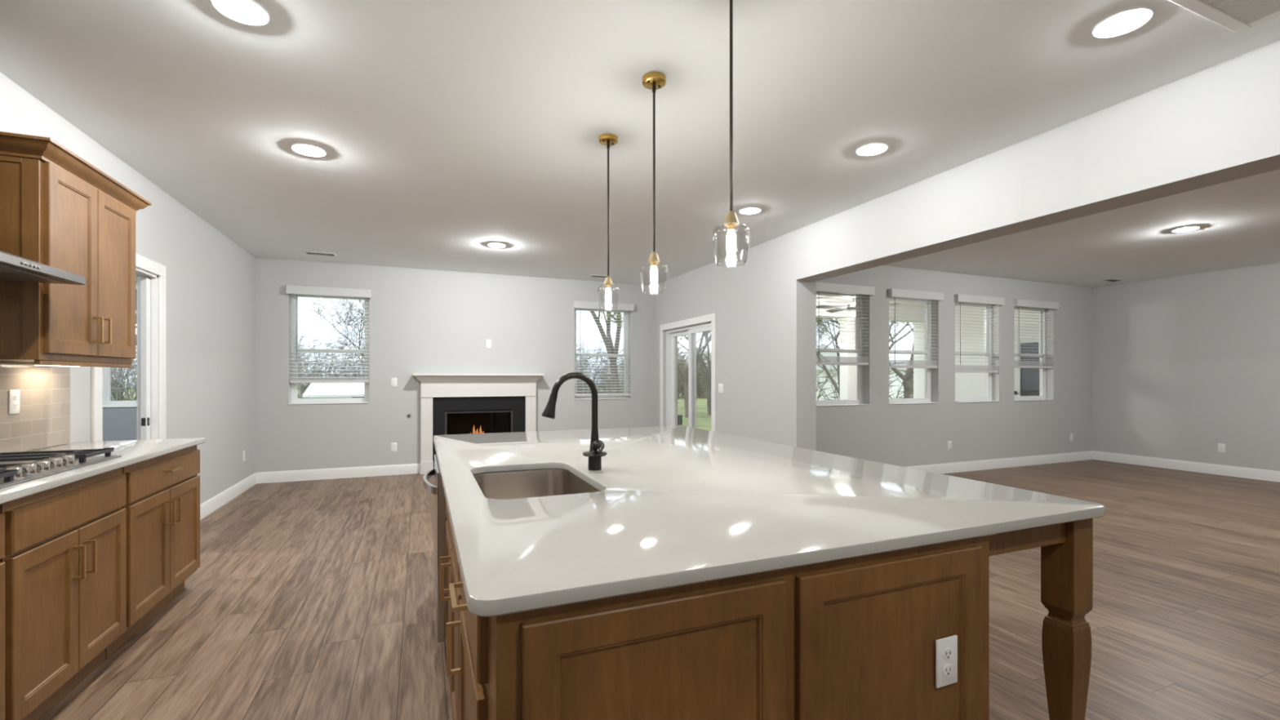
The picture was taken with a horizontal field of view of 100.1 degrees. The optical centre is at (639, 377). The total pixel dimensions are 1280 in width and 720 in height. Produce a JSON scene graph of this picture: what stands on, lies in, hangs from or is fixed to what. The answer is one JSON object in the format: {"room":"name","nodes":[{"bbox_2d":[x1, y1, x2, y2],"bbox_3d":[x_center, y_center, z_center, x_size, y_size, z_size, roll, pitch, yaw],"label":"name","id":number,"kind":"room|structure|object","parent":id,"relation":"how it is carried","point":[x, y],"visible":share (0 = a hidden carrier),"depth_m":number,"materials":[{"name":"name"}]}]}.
{"room":"kitchen","nodes":[
{"label":"kitchen","id":0,"kind":"room"},
{"bbox_2d":[0,71,255,504],"bbox_3d":[-2.747,-0.082,1.669,0.120,2.740,10.369,0,0,-22],"label":"wall","id":1,"kind":"structure","parent":0,"point":[211,278],"depth_m":4.78,"materials":[{"name":"paint"}]},
{"bbox_2d":[0,361,70,452],"bbox_3d":[-2.580,0.151,1.432,0.009,0.446,3.483,0,0,-22],"label":"backsplash","id":2,"kind":"structure","parent":1,"relation":"attached to","point":[42,420],"depth_m":2.77,"materials":[{"name":"tile"}]},
{"bbox_2d":[8,389,19,413],"bbox_3d":[-3.058,0.120,2.623,0.008,0.117,0.072,0,0,-22],"label":"wall outlet","id":3,"kind":"object","parent":2,"relation":"attached to","point":[13,394],"visible":1,"depth_m":2.62,"materials":[{"name":"plastic"}]},
{"bbox_2d":[13,395,17,399],"bbox_3d":[-3.056,0.100,2.624,0.002,0.027,0.033,0,0,-22],"label":"receptacle","id":4,"kind":"object","parent":3,"relation":"attached to","point":[15,397],"depth_m":2.62,"materials":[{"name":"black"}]},
{"bbox_2d":[13,403,17,408],"bbox_3d":[-3.056,0.140,2.624,0.002,0.027,0.033,0,0,-22],"label":"receptacle","id":5,"kind":"object","parent":3,"relation":"attached to","point":[15,405],"depth_m":2.62,"materials":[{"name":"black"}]},
{"bbox_2d":[0,250,85,284],"bbox_3d":[-2.514,-0.923,1.935,0.508,1.056,0.645,0,0,-22],"label":"range hood","id":6,"kind":"object","parent":1,"relation":"attached to","point":[13,268],"visible":1,"depth_m":2.09,"materials":[{"name":"metal"}]},
{"bbox_2d":[0,131,151,368],"bbox_3d":[-2.837,-0.528,2.595,0.411,0.952,0.916,0,0,-22],"label":"upper cabinet","id":7,"kind":"object","parent":1,"relation":"attached to","point":[58,210],"visible":1,"depth_m":2.43,"materials":[{"name":"brown wood"}]},
{"bbox_2d":[31,362,72,366],"bbox_3d":[-3.035,-0.066,2.800,0.080,0.015,0.260,0,0,-22],"label":"light","id":8,"kind":"object","parent":7,"relation":"attached to","point":[33,363],"visible":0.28,"depth_m":2.69,"materials":[{"name":"plastic"}]},
{"bbox_2d":[34,364,72,366],"bbox_3d":[-3.035,-0.059,2.800,0.066,0.003,0.240,0,0,-22],"label":"diffuser","id":9,"kind":"object","parent":8,"relation":"attached to","point":[34,365],"depth_m":2.83,"materials":[{"name":"white plastic"}]},
{"bbox_2d":[91,253,165,441],"bbox_3d":[-3.508,0.213,3.714,0.018,2.150,0.990,0,0,-22],"label":"trim","id":10,"kind":"structure","parent":1,"relation":"attached to","point":[143,263],"depth_m":4.09,"materials":[{"name":"white paint"}]},
{"bbox_2d":[140,277,151,439],"bbox_3d":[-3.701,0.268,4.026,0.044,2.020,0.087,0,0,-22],"label":"door","id":11,"kind":"structure","parent":1,"relation":"in","point":[145,282],"depth_m":3.99,"materials":[{"name":"paint"}]},
{"bbox_2d":[135,266,158,439],"bbox_3d":[-3.572,0.258,3.687,0.120,2.060,0.810,0,0,-22],"label":"trim","id":12,"kind":"structure","parent":1,"relation":"attached to","point":[140,273],"depth_m":4.06,"materials":[{"name":"white paint"}]},
{"bbox_2d":[200,472,256,519],"bbox_3d":[-4.172,1.222,5.332,0.015,0.133,2.509,0,0,-22],"label":"baseboard","id":13,"kind":"structure","parent":1,"relation":"attached to","point":[213,504],"depth_m":5.48,"materials":[{"name":"white paint"}]},
{"bbox_2d":[242,450,244,461],"bbox_3d":[-4.472,0.888,6.058,0.008,0.117,0.072,0,0,-22],"label":"wall outlet","id":14,"kind":"object","parent":1,"relation":"attached to","point":[243,451],"visible":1,"depth_m":6.04,"materials":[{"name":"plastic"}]},
{"bbox_2d":[102,257,654,472],"bbox_3d":[-3.410,-0.082,7.107,8.267,2.740,0.200,0,0,-22],"label":"wall","id":15,"kind":"structure","parent":0,"point":[421,321],"depth_m":7.16,"materials":[{"name":"paint"}]},
{"bbox_2d":[102,282,136,407],"bbox_3d":[-5.632,-0.372,6.179,0.890,1.420,0.187,0,0,-22],"label":"window","id":16,"kind":"structure","parent":15,"relation":"in","point":[107,402],"depth_m":6.06,"materials":[{"name":"white plastic"}]},
{"bbox_2d":[288,293,368,404],"bbox_3d":[-3.953,-0.372,6.865,0.887,1.420,0.187,0,0,-22],"label":"window","id":17,"kind":"structure","parent":15,"relation":"in","point":[294,370],"depth_m":6.83,"materials":[{"name":"white plastic"}]},
{"bbox_2d":[285,284,371,382],"bbox_3d":[-3.919,-0.527,6.788,0.932,1.200,0.118,0,0,-22],"label":"window blind","id":18,"kind":"object","parent":17,"relation":"attached to","point":[290,289],"visible":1,"depth_m":6.77,"materials":[{"name":"grey plastic"}]},
{"bbox_2d":[256,463,420,484],"bbox_3d":[-3.787,1.222,6.837,1.836,0.133,0.015,0,0,-22],"label":"baseboard","id":19,"kind":"structure","parent":15,"relation":"attached to","point":[408,468],"depth_m":6.80,"materials":[{"name":"white paint"}]},
{"bbox_2d":[391,377,396,386],"bbox_3d":[-3.239,0.069,7.064,0.072,0.117,0.009,0,0,-22],"label":"light switch","id":20,"kind":"object","parent":15,"relation":"attached to","point":[393,380],"visible":1,"depth_m":7.06,"materials":[{"name":"plastic"}]},
{"bbox_2d":[391,442,396,451],"bbox_3d":[-3.239,0.923,7.064,0.072,0.117,0.008,0,0,-22],"label":"wall outlet","id":21,"kind":"object","parent":15,"relation":"attached to","point":[393,445],"visible":1,"depth_m":7.06,"materials":[{"name":"plastic"}]},
{"bbox_2d":[413,373,544,474],"bbox_3d":[-2.190,0.621,7.382,1.718,1.334,0.215,0,0,-22],"label":"fireplace mantel","id":22,"kind":"object","parent":15,"relation":"attached to","point":[433,385],"visible":0.84,"depth_m":7.30,"materials":[{"name":"paint"}]},
{"bbox_2d":[413,373,544,375],"bbox_3d":[-2.190,-0.032,7.382,1.718,0.028,0.215,0,0,-22],"label":"mantel shelf","id":23,"kind":"object","parent":22,"relation":"attached to","point":[413,374],"depth_m":7.27,"materials":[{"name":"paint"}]},
{"bbox_2d":[486,339,491,348],"bbox_3d":[-2.119,-0.465,7.522,0.072,0.117,0.008,0,0,-22],"label":"wall outlet","id":24,"kind":"object","parent":15,"relation":"attached to","point":[488,341],"visible":1,"depth_m":7.52,"materials":[{"name":"plastic"}]},
{"bbox_2d":[574,307,631,399],"bbox_3d":[-0.586,-0.372,8.242,0.903,1.420,0.187,0,0,-22],"label":"window","id":25,"kind":"structure","parent":15,"relation":"in","point":[625,314],"depth_m":8.34,"materials":[{"name":"white plastic"}]},
{"bbox_2d":[573,301,634,396],"bbox_3d":[-0.552,-0.419,8.165,0.948,1.415,0.118,0,0,-22],"label":"window blind","id":26,"kind":"object","parent":25,"relation":"attached to","point":[578,304],"visible":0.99,"depth_m":8.16,"materials":[{"name":"grey plastic"}]},
{"bbox_2d":[0,0,1279,284],"bbox_3d":[-1.410,-1.527,2.216,8.267,0.150,10.769,0,0,-22],"label":"ceiling","id":27,"kind":"structure","parent":0,"point":[446,131],"depth_m":2.79,"materials":[{"name":"paint"}]},
{"bbox_2d":[210,0,269,25],"bbox_3d":[-1.571,-1.448,2.112,0.186,0.007,0.186,0,0,-22],"label":"recessed light","id":28,"kind":"object","parent":27,"relation":"in","point":[245,11],"visible":1,"depth_m":2.12,"materials":[{"name":"white paint"}]},
{"bbox_2d":[291,143,325,156],"bbox_3d":[-2.113,-1.448,3.425,0.186,0.007,0.186,0,0,-22],"label":"recessed light","id":29,"kind":"object","parent":27,"relation":"in","point":[303,148],"visible":1,"depth_m":3.42,"materials":[{"name":"white paint"}]},
{"bbox_2d":[303,251,337,256],"bbox_3d":[-3.756,-1.449,6.308,0.320,0.006,0.150,0,0,-22],"label":"ceiling vent","id":30,"kind":"object","parent":27,"relation":"in","point":[305,252],"visible":1,"depth_m":6.30,"materials":[{"name":"white metal"}]},
{"bbox_2d":[488,242,505,247],"bbox_3d":[-1.570,-1.448,5.883,0.186,0.007,0.186,0,0,-22],"label":"recessed light","id":31,"kind":"object","parent":27,"relation":"in","point":[492,244],"visible":1,"depth_m":5.89,"materials":[{"name":"white paint"}]},
{"bbox_2d":[588,275,613,278],"bbox_3d":[-0.568,-1.449,7.730,0.320,0.006,0.150,0,0,-22],"label":"ceiling vent","id":32,"kind":"object","parent":27,"relation":"in","point":[592,276],"visible":0.77,"depth_m":7.71,"materials":[{"name":"white metal"}]},
{"bbox_2d":[596,133,619,309],"bbox_3d":[-0.192,-0.933,3.253,0.137,1.038,0.137,0,0,8],"label":"pendant light","id":33,"kind":"object","parent":27,"relation":"hanging from","point":[608,140],"visible":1,"depth_m":3.25,"materials":[{"name":"clear glass"}]},
{"bbox_2d":[604,276,613,288],"bbox_3d":[-0.192,-0.574,3.253,0.058,0.071,0.058,0,0,-22],"label":"socket","id":34,"kind":"object","parent":33,"relation":"attached to","point":[608,282],"depth_m":3.24,"materials":[{"name":"gold metal"}]},
{"bbox_2d":[640,71,667,292],"bbox_3d":[0.068,-0.933,2.608,0.137,1.038,0.137,0,0,8],"label":"pendant light","id":35,"kind":"object","parent":27,"relation":"hanging from","point":[653,81],"visible":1,"depth_m":2.60,"materials":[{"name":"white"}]},
{"bbox_2d":[648,251,659,266],"bbox_3d":[0.068,-0.574,2.608,0.058,0.071,0.058,0,0,-22],"label":"socket","id":36,"kind":"object","parent":35,"relation":"attached to","point":[654,259],"depth_m":2.59,"materials":[{"name":"gold metal"}]},
{"bbox_2d":[712,0,750,265],"bbox_3d":[0.334,-0.933,1.966,0.137,1.038,0.137,0,0,8],"label":"pendant light","id":37,"kind":"object","parent":27,"relation":"hanging from","point":[731,220],"visible":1,"depth_m":1.96,"materials":[{"name":"black"}]},
{"bbox_2d":[723,210,738,231],"bbox_3d":[0.334,-0.574,1.966,0.058,0.071,0.058,0,0,-22],"label":"socket","id":38,"kind":"object","parent":37,"relation":"attached to","point":[731,220],"depth_m":1.95,"materials":[{"name":"gold metal"}]},
{"bbox_2d":[739,207,760,214],"bbox_3d":[0.959,-1.448,4.670,0.186,0.007,0.186,0,0,-22],"label":"recessed light","id":39,"kind":"object","parent":27,"relation":"in","point":[748,211],"visible":1,"depth_m":4.67,"materials":[{"name":"white paint"}]},
{"bbox_2d":[856,142,888,155],"bbox_3d":[1.474,-1.448,3.411,0.186,0.007,0.186,0,0,-22],"label":"recessed light","id":40,"kind":"object","parent":27,"relation":"in","point":[872,148],"visible":1,"depth_m":3.41,"materials":[{"name":"white paint"}]},
{"bbox_2d":[1092,6,1153,37],"bbox_3d":[1.971,-1.448,2.194,0.186,0.007,0.186,0,0,-22],"label":"recessed light","id":41,"kind":"object","parent":27,"relation":"in","point":[1124,21],"visible":1,"depth_m":2.19,"materials":[{"name":"white paint"}]},
{"bbox_2d":[1168,0,1279,33],"bbox_3d":[2.278,-1.446,1.814,0.750,0.012,0.635,0,0,-22],"label":"ceiling vent","id":42,"kind":"object","parent":27,"relation":"in","point":[1237,16],"visible":1,"depth_m":2.12,"materials":[{"name":"white paint"}]},
{"bbox_2d":[38,459,1279,719],"bbox_3d":[1.499,1.348,3.405,14.553,0.120,10.769,0,0,-22],"label":"floor","id":43,"kind":"structure","parent":0,"point":[311,599],"depth_m":2.91,"materials":[{"name":"brown wood"}]},
{"bbox_2d":[0,513,4,719],"bbox_3d":[-2.158,0.847,1.230,0.634,0.883,0.910,0,0,-22],"label":"base cabinet","id":44,"kind":"object","parent":43,"relation":"on","point":[2,515],"visible":0.91,"depth_m":1.73,"materials":[{"name":"brown wood"}]},
{"bbox_2d":[0,467,126,719],"bbox_3d":[-2.479,0.847,2.014,0.634,0.883,0.765,0,0,-22],"label":"base cabinet","id":45,"kind":"object","parent":43,"relation":"on","point":[64,559],"visible":0.98,"depth_m":2.04,"materials":[{"name":"brown wood"}]},
{"bbox_2d":[105,444,199,658],"bbox_3d":[-2.794,0.847,2.785,0.634,0.883,0.880,0,0,-22],"label":"base cabinet","id":46,"kind":"object","parent":43,"relation":"on","point":[162,506],"visible":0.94,"depth_m":2.79,"materials":[{"name":"brown wood"}]},
{"bbox_2d":[0,437,205,504],"bbox_3d":[-2.306,0.389,1.571,0.618,0.030,3.534,0,0,-22],"label":"countertop","id":47,"kind":"structure","parent":46,"relation":"on","point":[131,451],"depth_m":2.55,"materials":[{"name":"white stone"}]},
{"bbox_2d":[0,447,121,488],"bbox_3d":[-2.501,0.347,2.002,0.515,0.054,0.910,0,0,-22],"label":"gas cooktop","id":48,"kind":"object","parent":47,"relation":"in","point":[15,468],"visible":1,"depth_m":2.19,"materials":[{"name":"silver metal"}]},
{"bbox_2d":[422,453,447,642],"bbox_3d":[-0.731,0.848,2.728,0.689,0.880,0.597,0,0,-22],"label":"dishwasher","id":49,"kind":"object","parent":43,"relation":"on","point":[440,516],"visible":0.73,"depth_m":2.35,"materials":[{"name":"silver metal"}]},
{"bbox_2d":[440,502,462,719],"bbox_3d":[-0.125,0.847,2.164,1.277,0.883,0.896,0,0,-22],"label":"base cabinet","id":50,"kind":"object","parent":43,"relation":"on","point":[452,567],"visible":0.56,"depth_m":1.88,"materials":[{"name":"brown wood"}]},
{"bbox_2d":[433,426,1105,617],"bbox_3d":[0.023,0.389,2.509,1.790,0.030,2.773,0,0,-22],"label":"countertop","id":51,"kind":"structure","parent":50,"relation":"on","point":[673,506],"depth_m":1.51,"materials":[{"name":"white stone"}]},
{"bbox_2d":[473,469,599,499],"bbox_3d":[-0.401,0.516,2.000,0.450,0.222,0.707,0,0,-22],"label":"sink","id":52,"kind":"object","parent":51,"relation":"in","point":[540,482],"visible":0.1,"depth_m":2.31,"materials":[{"name":"metal"}]},
{"bbox_2d":[542,372,607,471],"bbox_3d":[-0.251,0.177,2.118,0.266,0.393,0.144,0,0,-22],"label":"kitchen faucet","id":53,"kind":"object","parent":51,"relation":"on","point":[595,453],"visible":1,"depth_m":2.14,"materials":[{"name":"black metal"}]},
{"bbox_2d":[432,395,524,468],"bbox_3d":[-2.288,0.779,7.620,1.232,1.018,0.420,0,0,-22],"label":"gas fireplace","id":54,"kind":"object","parent":43,"relation":"on","point":[453,415],"visible":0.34,"depth_m":7.60,"materials":[{"name":"black metal"}]},
{"bbox_2d":[446,535,989,719],"bbox_3d":[0.186,0.847,1.442,1.305,0.883,0.667,0,0,-22],"label":"base cabinet","id":55,"kind":"object","parent":43,"relation":"on","point":[476,670],"depth_m":1.12,"materials":[{"name":"brown wood"}]},
{"bbox_2d":[935,635,957,688],"bbox_3d":[0.754,0.698,1.317,0.072,0.117,0.008,0,0,-22],"label":"wall outlet","id":56,"kind":"object","parent":55,"relation":"attached to","point":[946,648],"visible":1,"depth_m":1.31,"materials":[{"name":"plastic"}]},
{"bbox_2d":[942,648,952,659],"bbox_3d":[0.754,0.678,1.315,0.033,0.027,0.002,0,0,-22],"label":"receptacle","id":57,"kind":"object","parent":56,"relation":"attached to","point":[947,652],"depth_m":1.31,"materials":[{"name":"white plastic"}]},
{"bbox_2d":[942,664,952,675],"bbox_3d":[0.754,0.718,1.315,0.033,0.027,0.002,0,0,-22],"label":"receptacle","id":58,"kind":"object","parent":56,"relation":"attached to","point":[947,668],"depth_m":1.31,"materials":[{"name":"white plastic"}]},
{"bbox_2d":[989,518,1093,719],"bbox_3d":[0.614,0.847,2.749,0.475,0.883,2.695,0,0,-22],"label":"island leg","id":59,"kind":"object","parent":43,"relation":"on","point":[1066,548],"visible":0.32,"depth_m":1.58,"materials":[{"name":"brown wood"}]},
{"bbox_2d":[816,295,959,307],"bbox_3d":[3.475,-1.392,8.633,5.633,0.120,2.747,0,0,-22],"label":"ceiling","id":60,"kind":"structure","parent":0,"point":[824,299],"depth_m":9.46,"materials":[{"name":"paint"}]},
{"bbox_2d":[816,297,897,316],"bbox_3d":[3.292,-1.132,8.293,1.244,0.400,1.224,0,0,-22],"label":"ceiling fan","id":61,"kind":"object","parent":60,"relation":"hanging from","point":[851,305],"visible":0.49,"depth_m":8.24,"materials":[{"name":"grey"}]},
{"bbox_2d":[816,301,924,322],"bbox_3d":[3.122,-1.202,9.498,5.633,0.260,0.220,0,0,-22],"label":"beam","id":62,"kind":"structure","parent":60,"relation":"attached to","point":[913,318],"depth_m":10.06,"materials":[{"name":"white"}]},
{"bbox_2d":[816,265,1092,466],"bbox_3d":[4.242,-0.060,7.355,6.086,2.696,0.200,0,0,-22],"label":"wall","id":63,"kind":"structure","parent":0,"point":[903,435],"depth_m":7.32,"materials":[{"name":"paint"}]},
{"bbox_2d":[816,291,870,406],"bbox_3d":[2.419,-0.362,6.590,0.886,1.420,0.187,0,0,-22],"label":"window","id":64,"kind":"structure","parent":63,"relation":"in","point":[859,402],"depth_m":6.76,"materials":[{"name":"white plastic"}]},
{"bbox_2d":[816,281,875,365],"bbox_3d":[2.453,-0.632,6.513,0.931,0.970,0.118,0,0,-22],"label":"window blind","id":65,"kind":"object","parent":64,"relation":"attached to","point":[820,286],"visible":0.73,"depth_m":6.50,"materials":[{"name":"grey plastic"}]},
{"bbox_2d":[888,297,938,404],"bbox_3d":[3.534,-0.362,7.046,0.875,1.420,0.187,0,0,-22],"label":"window","id":66,"kind":"structure","parent":63,"relation":"in","point":[927,331],"depth_m":7.22,"materials":[{"name":"white plastic"}]},
{"bbox_2d":[888,288,943,368],"bbox_3d":[3.568,-0.617,6.969,0.920,1.000,0.118,0,0,-22],"label":"window blind","id":67,"kind":"object","parent":66,"relation":"attached to","point":[892,292],"visible":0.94,"depth_m":6.95,"materials":[{"name":"grey plastic"}]},
{"bbox_2d":[947,440,951,449],"bbox_3d":[4.166,0.916,7.212,0.072,0.117,0.008,0,0,-22],"label":"wall outlet","id":68,"kind":"object","parent":63,"relation":"attached to","point":[949,442],"visible":1,"depth_m":7.21,"materials":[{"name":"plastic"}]},
{"bbox_2d":[955,302,999,403],"bbox_3d":[4.641,-0.362,7.498,0.887,1.420,0.187,0,0,-22],"label":"window","id":69,"kind":"structure","parent":63,"relation":"in","point":[988,353],"depth_m":7.68,"materials":[{"name":"white plastic"}]},
{"bbox_2d":[954,293,1004,373],"bbox_3d":[4.675,-0.590,7.421,0.932,1.055,0.118,0,0,-22],"label":"window blind","id":70,"kind":"object","parent":69,"relation":"attached to","point":[962,298],"visible":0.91,"depth_m":7.39,"materials":[{"name":"grey plastic"}]},
{"bbox_2d":[906,450,1093,474],"bbox_3d":[4.283,1.222,7.256,6.086,0.133,0.015,0,0,-22],"label":"baseboard","id":71,"kind":"structure","parent":63,"relation":"attached to","point":[948,468],"depth_m":7.61,"materials":[{"name":"white paint"}]},
{"bbox_2d":[1013,306,1053,401],"bbox_3d":[5.762,-0.362,7.957,0.890,1.420,0.187,0,0,-22],"label":"window","id":72,"kind":"structure","parent":63,"relation":"in","point":[1042,371],"depth_m":8.14,"materials":[{"name":"white plastic"}]},
{"bbox_2d":[1013,298,1058,368],"bbox_3d":[5.797,-0.625,7.880,0.935,0.985,0.118,0,0,-22],"label":"window blind","id":73,"kind":"object","parent":72,"relation":"attached to","point":[1016,302],"visible":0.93,"depth_m":7.84,"materials":[{"name":"grey plastic"}]},
{"bbox_2d":[654,40,1279,450],"bbox_3d":[2.304,-0.082,3.734,0.242,2.740,10.369,0,0,-22],"label":"wall","id":74,"kind":"structure","parent":0,"point":[1220,123],"depth_m":3.69,"materials":[{"name":"paint"}]},
{"bbox_2d":[659,313,715,431],"bbox_3d":[0.628,0.243,7.490,0.018,2.090,1.670,0,0,-22],"label":"trim","id":75,"kind":"structure","parent":74,"relation":"attached to","point":[711,317],"depth_m":6.93,"materials":[{"name":"white paint"}]},
{"bbox_2d":[666,322,711,428],"bbox_3d":[0.736,0.288,7.534,0.125,2.000,1.490,0,0,-22],"label":"door","id":76,"kind":"structure","parent":74,"relation":"in","point":[691,331],"depth_m":7.62,"materials":[{"name":"white plastic"}]},
{"bbox_2d":[718,383,723,393],"bbox_3d":[0.996,0.138,6.603,0.009,0.117,0.116,0,0,-22],"label":"light switch","id":77,"kind":"object","parent":74,"relation":"attached to","point":[720,385],"visible":1,"depth_m":6.59,"materials":[{"name":"plastic"}]},
{"bbox_2d":[913,305,1039,398],"bbox_3d":[6.151,-0.022,9.701,0.170,3.420,2.697,0,0,-22],"label":"wall","id":78,"kind":"structure","parent":0,"point":[966,384],"depth_m":9.75,"materials":[{"name":"white"}]},
{"bbox_2d":[1013,324,1039,395],"bbox_3d":[6.371,0.213,8.766,0.129,2.150,0.794,0,0,-22],"label":"door","id":79,"kind":"structure","parent":78,"relation":"in","point":[1018,373],"depth_m":8.86,"materials":[{"name":"paint"}]},
{"bbox_2d":[1021,343,1039,395],"bbox_3d":[6.436,-0.013,8.746,0.010,1.062,0.410,0,0,-22],"label":"window","id":80,"kind":"structure","parent":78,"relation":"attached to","point":[1021,344],"depth_m":8.80,"materials":[{"name":"clear glass"}]},
{"bbox_2d":[884,168,1279,287],"bbox_3d":[5.830,-1.508,3.736,6.286,0.200,8.103,0,0,-22],"label":"ceiling","id":81,"kind":"structure","parent":0,"point":[1238,220],"depth_m":5.73,"materials":[{"name":"paint"}]},
{"bbox_2d":[1099,278,1124,282],"bbox_3d":[6.860,-1.405,7.796,0.320,0.006,0.150,0,0,-22],"label":"ceiling vent","id":82,"kind":"object","parent":81,"relation":"in","point":[1111,280],"visible":1,"depth_m":7.79,"materials":[{"name":"white metal"}]},
{"bbox_2d":[1171,226,1199,231],"bbox_3d":[5.178,-1.404,5.092,0.186,0.007,0.186,0,0,-22],"label":"recessed light","id":83,"kind":"object","parent":81,"relation":"in","point":[1189,228],"visible":1,"depth_m":5.09,"materials":[{"name":"white paint"}]},
{"bbox_2d":[1092,262,1279,471],"bbox_3d":[8.609,-0.060,4.980,0.200,2.696,7.903,0,0,-22],"label":"wall","id":84,"kind":"structure","parent":0,"point":[1184,366],"depth_m":7.34,"materials":[{"name":"paint"}]},
{"bbox_2d":[1093,450,1279,482],"bbox_3d":[8.547,1.222,4.846,0.015,0.133,7.703,0,0,-22],"label":"baseboard","id":85,"kind":"structure","parent":84,"relation":"attached to","point":[1219,469],"depth_m":7.32,"materials":[{"name":"white paint"}]},
{"bbox_2d":[1217,443,1225,453],"bbox_3d":[7.647,0.932,7.056,0.008,0.117,0.072,0,0,-22],"label":"wall outlet","id":86,"kind":"object","parent":84,"relation":"attached to","point":[1221,447],"visible":1,"depth_m":7.05,"materials":[{"name":"plastic"}]},
{"bbox_3d":[3.513,1.418,8.541,5.633,0.140,2.547,0,0,-22],"label":"floor","id":87,"kind":"structure","parent":0,"visible":0},
{"bbox_2d":[838,317,857,399],"bbox_3d":[3.803,0.138,9.776,0.280,2.420,0.240,0,0,-22],"label":"porch post","id":88,"kind":"object","parent":87,"relation":"on","point":[848,373],"visible":0.38,"depth_m":9.69,"materials":[{"name":"white paint"}]},
{"bbox_2d":[915,321,925,398],"bbox_3d":[5.571,0.138,10.499,0.280,2.420,0.240,0,0,-22],"label":"porch post","id":89,"kind":"object","parent":87,"relation":"on","point":[920,372],"visible":0.16,"depth_m":10.45,"materials":[{"name":"white paint"}]},
{"label":"outside","id":90,"kind":"structure","parent":0,"visible":0},
{"bbox_2d":[111,385,711,431],"bbox_3d":[-1.075,1.813,68.691,170.000,0.150,112.021,0,0,-22],"label":"ground","id":91,"kind":"structure","parent":90,"point":[703,420],"depth_m":26.87,"materials":[{"name":"green plant"}]},
{"bbox_2d":[135,288,136,345],"bbox_3d":[-13.172,-3.197,13.473,12.336,10.077,8.964,0,0,41],"label":"bare tree","id":92,"kind":"object","parent":91,"relation":"on","point":[135,289],"visible":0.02,"depth_m":14.73,"materials":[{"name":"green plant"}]},
{"bbox_2d":[299,297,364,363],"bbox_3d":[-13.613,-2.210,30.778,7.171,8.061,9.869,0,0,39],"label":"bare tree","id":93,"kind":"object","parent":91,"relation":"on","point":[350,313],"visible":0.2,"depth_m":28.70,"materials":[{"name":"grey plant"}]},
{"bbox_2d":[302,382,364,398],"bbox_3d":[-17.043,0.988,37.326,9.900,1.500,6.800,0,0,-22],"label":"house","id":94,"kind":"structure","parent":91,"relation":"on","point":[315,390],"depth_m":33.77,"materials":[{"name":"white"}]},
{"bbox_2d":[111,328,711,400],"bbox_3d":[-11.180,-1.681,54.332,104.209,6.838,17.358,0,0,-22],"label":"trees","id":95,"kind":"object","parent":91,"relation":"on","point":[115,383],"visible":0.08,"depth_m":46.81,"materials":[{"name":"plant"}]},
{"bbox_2d":[590,311,621,393],"bbox_3d":[-2.363,-5.885,27.691,7.724,15.466,12.304,0,0,45],"label":"bare tree","id":96,"kind":"object","parent":91,"relation":"on","point":[613,360],"visible":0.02,"depth_m":26.68,"materials":[{"name":"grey plant"}]},
{"bbox_2d":[589,311,711,417],"bbox_3d":[2.296,-3.674,21.976,10.952,11.062,11.216,0,0,-44],"label":"tree","id":97,"kind":"object","parent":91,"relation":"on","point":[699,356],"visible":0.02,"depth_m":22.92,"materials":[{"name":"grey plant"}]},
{"bbox_2d":[617,342,711,399],"bbox_3d":[7.498,-0.960,47.259,22.852,5.513,10.037,0,0,-28],"label":"brush","id":98,"kind":"object","parent":91,"relation":"on","point":[700,388],"visible":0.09,"depth_m":44.42,"materials":[{"name":"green plant"}]},
{"bbox_2d":[677,414,683,425],"bbox_3d":[1.393,1.563,19.583,0.280,0.350,0.280,0,0,-22],"label":"utility box","id":99,"kind":"object","parent":91,"relation":"on","point":[679,416],"visible":0.52,"depth_m":19.49,"materials":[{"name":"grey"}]},
{"bbox_2d":[677,331,711,377],"bbox_3d":[4.264,-4.263,30.220,12.376,12.307,9.829,0,0,32],"label":"tree","id":100,"kind":"object","parent":91,"relation":"on","point":[708,372],"visible":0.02,"depth_m":31.21,"materials":[{"name":"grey plant"}]},
{"bbox_2d":[696,330,711,415],"bbox_3d":[4.083,-3.403,25.084,10.404,10.509,10.655,0,0,27],"label":"tree","id":101,"kind":"object","parent":91,"relation":"on","point":[708,381],"visible":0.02,"depth_m":24.47,"materials":[{"name":"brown plant"}]},
{"bbox_2d":[816,343,913,399],"bbox_3d":[19.382,-0.287,39.794,14.600,4.050,7.800,0,0,-22],"label":"house","id":102,"kind":"structure","parent":91,"relation":"on","point":[819,370],"depth_m":36.61,"materials":[{"name":"white"}]},
{"bbox_2d":[816,317,913,396],"bbox_3d":[6.475,-2.416,16.907,6.805,8.520,8.568,0,0,-41],"label":"tree","id":103,"kind":"object","parent":91,"relation":"on","point":[833,338],"visible":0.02,"depth_m":17.24,"materials":[{"name":"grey plant"}]},
{"bbox_2d":[816,357,913,399],"bbox_3d":[14.189,0.150,23.023,18.308,3.175,14.076,0,0,-22],"label":"brush","id":104,"kind":"object","parent":91,"relation":"on","point":[834,375],"visible":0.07,"depth_m":21.41,"materials":[{"name":"green plant"}]},
{"bbox_2d":[823,317,913,398],"bbox_3d":[10.863,-2.951,22.187,8.516,9.573,11.720,0,0,-24],"label":"bare tree","id":105,"kind":"object","parent":91,"relation":"on","point":[910,371],"visible":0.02,"depth_m":20.80,"materials":[{"name":"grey plant"}]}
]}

